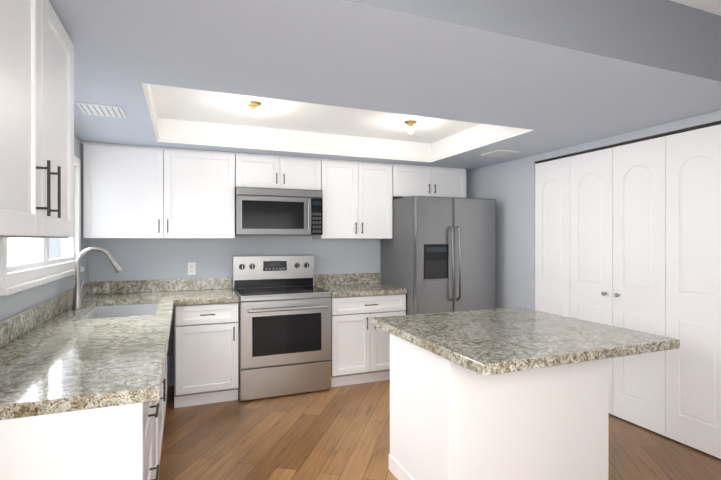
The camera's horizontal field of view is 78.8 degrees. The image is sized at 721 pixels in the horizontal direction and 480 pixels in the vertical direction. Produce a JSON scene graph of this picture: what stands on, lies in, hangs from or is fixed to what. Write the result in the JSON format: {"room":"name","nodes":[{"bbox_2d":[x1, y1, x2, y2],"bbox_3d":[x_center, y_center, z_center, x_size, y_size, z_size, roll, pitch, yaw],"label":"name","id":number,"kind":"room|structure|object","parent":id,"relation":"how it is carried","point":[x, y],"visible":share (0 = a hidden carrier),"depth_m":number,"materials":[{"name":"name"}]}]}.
{"room":"kitchen","nodes":[
{"label":"kitchen","id":0,"kind":"room"},
{"bbox_2d":[0,135,88,320],"bbox_3d":[-1.861,0.071,2.332,0.120,2.660,3.420,0,0,-22],"label":"wall","id":1,"kind":"structure","parent":0,"point":[14,303],"depth_m":2.68,"materials":[{"name":"grey paint"}]},
{"bbox_2d":[0,0,73,237],"bbox_3d":[-1.162,-0.412,1.319,0.414,0.808,0.880,0,0,-22],"label":"upper cabinet","id":2,"kind":"object","parent":1,"relation":"attached to","point":[36,122],"visible":1,"depth_m":1.32,"materials":[{"name":"white wood"}]},
{"bbox_2d":[0,156,83,295],"bbox_3d":[-1.998,-0.197,2.761,0.145,0.905,1.680,0,0,-22],"label":"window","id":3,"kind":"structure","parent":1,"relation":"in","point":[43,268],"depth_m":2.73,"materials":[{"name":"white"}]},
{"bbox_2d":[89,235,380,386],"bbox_3d":[-0.639,0.068,4.732,4.180,2.660,0.120,0,0,-22],"label":"wall","id":4,"kind":"structure","parent":0,"point":[145,259],"depth_m":4.32,"materials":[{"name":"grey paint"}]},
{"bbox_2d":[81,141,236,238],"bbox_3d":[-1.802,-0.415,4.009,1.235,0.808,0.347,0,0,-22],"label":"upper cabinet","id":5,"kind":"object","parent":4,"relation":"attached to","point":[137,192],"depth_m":3.83,"materials":[{"name":"white wood"}]},
{"bbox_2d":[188,262,195,274],"bbox_3d":[-1.639,0.279,4.260,0.074,0.120,0.009,0,0,-22],"label":"electrical outlet","id":6,"kind":"object","parent":4,"relation":"attached to","point":[191,268],"visible":1,"depth_m":4.26,"materials":[{"name":"white plastic"}]},
{"bbox_2d":[237,153,324,192],"bbox_3d":[-0.842,-0.656,4.395,0.830,0.327,0.347,0,0,-22],"label":"upper cabinet","id":7,"kind":"object","parent":4,"relation":"attached to","point":[253,170],"depth_m":4.24,"materials":[{"name":"white wood"}]},
{"bbox_2d":[235,187,322,235],"bbox_3d":[-0.821,-0.268,4.342,0.824,0.443,0.460,0,0,-22],"label":"microwave","id":8,"kind":"object","parent":7,"relation":"attached to","point":[275,212],"visible":1,"depth_m":4.16,"materials":[{"name":"silver metal"}]},
{"bbox_2d":[312,159,392,238],"bbox_3d":[-0.087,-0.416,4.699,0.794,0.808,0.347,0,0,-22],"label":"upper cabinet","id":9,"kind":"object","parent":4,"relation":"attached to","point":[358,195],"depth_m":4.53,"materials":[{"name":"white wood"}]},
{"bbox_2d":[393,164,465,199],"bbox_3d":[0.720,-0.644,5.024,0.942,0.353,0.347,0,0,-22],"label":"upper cabinet","id":10,"kind":"object","parent":4,"relation":"attached to","point":[408,180],"depth_m":4.85,"materials":[{"name":"white wood"}]},
{"bbox_2d":[49,0,720,170],"bbox_3d":[-0.026,-0.990,3.210,3.940,0.339,3.160,0,0,-22],"label":"ceiling","id":11,"kind":"structure","parent":0,"point":[465,84],"depth_m":2.20,"materials":[{"name":"grey paint"}]},
{"bbox_2d":[76,102,125,117],"bbox_3d":[-1.624,-0.814,2.761,0.240,0.010,0.260,0,0,-22],"label":"ceiling vent","id":12,"kind":"object","parent":11,"relation":"in","point":[101,110],"visible":0.98,"depth_m":2.74,"materials":[{"name":"white metal"}]},
{"bbox_2d":[246,101,261,116],"bbox_3d":[-0.793,-0.968,3.268,0.120,0.103,0.120,0,0,-22],"label":"ceiling light","id":13,"kind":"object","parent":11,"relation":"attached to","point":[253,105],"visible":1,"depth_m":3.25,"materials":[{"name":"gold metal"}]},
{"bbox_2d":[404,120,417,133],"bbox_3d":[0.433,-0.969,3.783,0.120,0.103,0.120,0,0,-22],"label":"ceiling light","id":14,"kind":"object","parent":11,"relation":"attached to","point":[410,123],"visible":1,"depth_m":3.76,"materials":[{"name":"white glass"}]},
{"bbox_2d":[481,150,518,156],"bbox_3d":[1.314,-0.816,4.138,0.240,0.010,0.260,0,0,-22],"label":"ceiling vent","id":15,"kind":"object","parent":11,"relation":"in","point":[498,153],"visible":1,"depth_m":4.12,"materials":[{"name":"white metal"}]},
{"bbox_2d":[158,380,720,479],"bbox_3d":[-0.130,1.453,0.659,7.840,0.100,8.060,0,0,-22],"label":"floor","id":16,"kind":"structure","parent":0,"point":[338,433],"depth_m":3.02,"materials":[{"name":"brown wood"}]},
{"bbox_2d":[0,401,155,479],"bbox_3d":[-1.137,0.969,1.595,0.664,0.864,0.587,0,0,-22],"label":"base cabinet","id":17,"kind":"object","parent":16,"relation":"on","point":[121,442],"depth_m":1.38,"materials":[{"name":"white wood"}]},
{"bbox_2d":[156,376,163,479],"bbox_3d":[-1.324,0.969,2.061,0.664,0.864,0.543,0,0,-22],"label":"base cabinet","id":18,"kind":"object","parent":16,"relation":"on","point":[160,403],"depth_m":2.45,"materials":[{"name":"white wood"}]},
{"bbox_2d":[164,351,167,420],"bbox_3d":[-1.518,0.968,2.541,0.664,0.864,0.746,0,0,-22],"label":"base cabinet","id":19,"kind":"object","parent":16,"relation":"on","point":[165,370],"depth_m":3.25,"materials":[{"name":"white wood"}]},
{"bbox_2d":[184,302,238,406],"bbox_3d":[-1.411,0.967,3.995,0.516,0.864,0.667,0,0,-22],"label":"base cabinet","id":20,"kind":"object","parent":16,"relation":"on","point":[211,331],"depth_m":3.71,"materials":[{"name":"white wood"}]},
{"bbox_2d":[232,255,331,400],"bbox_3d":[-0.765,0.779,4.204,0.828,1.240,0.759,0,0,-22],"label":"range","id":21,"kind":"object","parent":16,"relation":"on","point":[284,325],"visible":1,"depth_m":3.95,"materials":[{"name":"silver metal"}]},
{"bbox_2d":[331,297,339,386],"bbox_3d":[-0.783,0.966,4.248,0.966,0.864,0.667,0,0,-22],"label":"base cabinet","id":22,"kind":"object","parent":16,"relation":"on","point":[335,301],"depth_m":4.12,"materials":[{"name":"white wood"}]},
{"bbox_2d":[340,294,405,385],"bbox_3d":[-0.030,0.966,4.552,0.785,0.864,0.667,0,0,-22],"label":"base cabinet","id":23,"kind":"object","parent":16,"relation":"on","point":[364,347],"depth_m":4.23,"materials":[{"name":"white wood"}]},
{"bbox_2d":[0,273,406,419],"bbox_3d":[-0.563,0.454,3.102,2.858,0.160,2.958,0,0,-22],"label":"countertop","id":24,"kind":"structure","parent":23,"relation":"on","point":[58,354],"depth_m":2.07,"materials":[{"name":"stone"}]},
{"bbox_2d":[72,247,121,309],"bbox_3d":[-1.908,0.268,3.189,0.315,0.440,0.127,0,0,-22],"label":"faucet","id":25,"kind":"object","parent":24,"relation":"on","point":[77,299],"visible":1,"depth_m":3.11,"materials":[{"name":"silver metal"}]},
{"bbox_2d":[81,303,158,318],"bbox_3d":[-1.742,0.642,3.194,0.510,0.214,0.968,0,0,-22],"label":"sink","id":26,"kind":"object","parent":24,"relation":"in","point":[122,310],"depth_m":3.60,"materials":[{"name":"silver metal"}]},
{"bbox_2d":[381,196,495,314],"bbox_3d":[0.834,0.483,4.743,0.940,1.830,0.902,0,0,-22],"label":"refrigerator","id":27,"kind":"object","parent":16,"relation":"on","point":[438,254],"visible":0.65,"depth_m":4.39,"materials":[{"name":"grey metal"}]},
{"bbox_2d":[389,334,607,479],"bbox_3d":[0.781,0.968,2.583,1.063,0.865,0.670,0,0,-22],"label":"kitchen island","id":28,"kind":"object","parent":16,"relation":"on","point":[450,420],"visible":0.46,"depth_m":2.28,"materials":[{"name":"white wood"}]},
{"bbox_2d":[371,307,679,375],"bbox_3d":[0.821,0.512,2.464,1.177,0.045,1.120,0,0,-22],"label":"island countertop","id":29,"kind":"structure","parent":28,"relation":"on","point":[485,342],"depth_m":2.18,"materials":[{"name":"stone"}]},
{"bbox_2d":[466,110,720,309],"bbox_3d":[3.052,0.071,1.939,0.820,2.660,7.820,0,0,-22],"label":"wall","id":30,"kind":"structure","parent":0,"point":[509,186],"depth_m":4.45,"materials":[{"name":"grey paint"}]},
{"bbox_2d":[535,121,720,459],"bbox_3d":[2.000,0.322,3.482,0.080,2.154,1.651,0,0,-22],"label":"closet doors","id":31,"kind":"structure","parent":30,"relation":"in","point":[627,234],"depth_m":3.21,"materials":[{"name":"white wood"}]},
{"bbox_2d":[670,0,720,15],"bbox_3d":[-0.491,-1.207,0.510,7.060,0.100,8.060,0,0,-22],"label":"ceiling","id":32,"kind":"structure","parent":0,"point":[712,6],"depth_m":2.16,"materials":[{"name":"white paint"}]},
{"label":"outside","id":33,"kind":"structure","parent":0,"visible":0},
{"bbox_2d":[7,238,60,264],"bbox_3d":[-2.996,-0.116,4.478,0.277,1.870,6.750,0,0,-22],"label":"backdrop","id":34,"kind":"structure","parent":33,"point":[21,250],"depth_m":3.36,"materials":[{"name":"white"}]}
]}

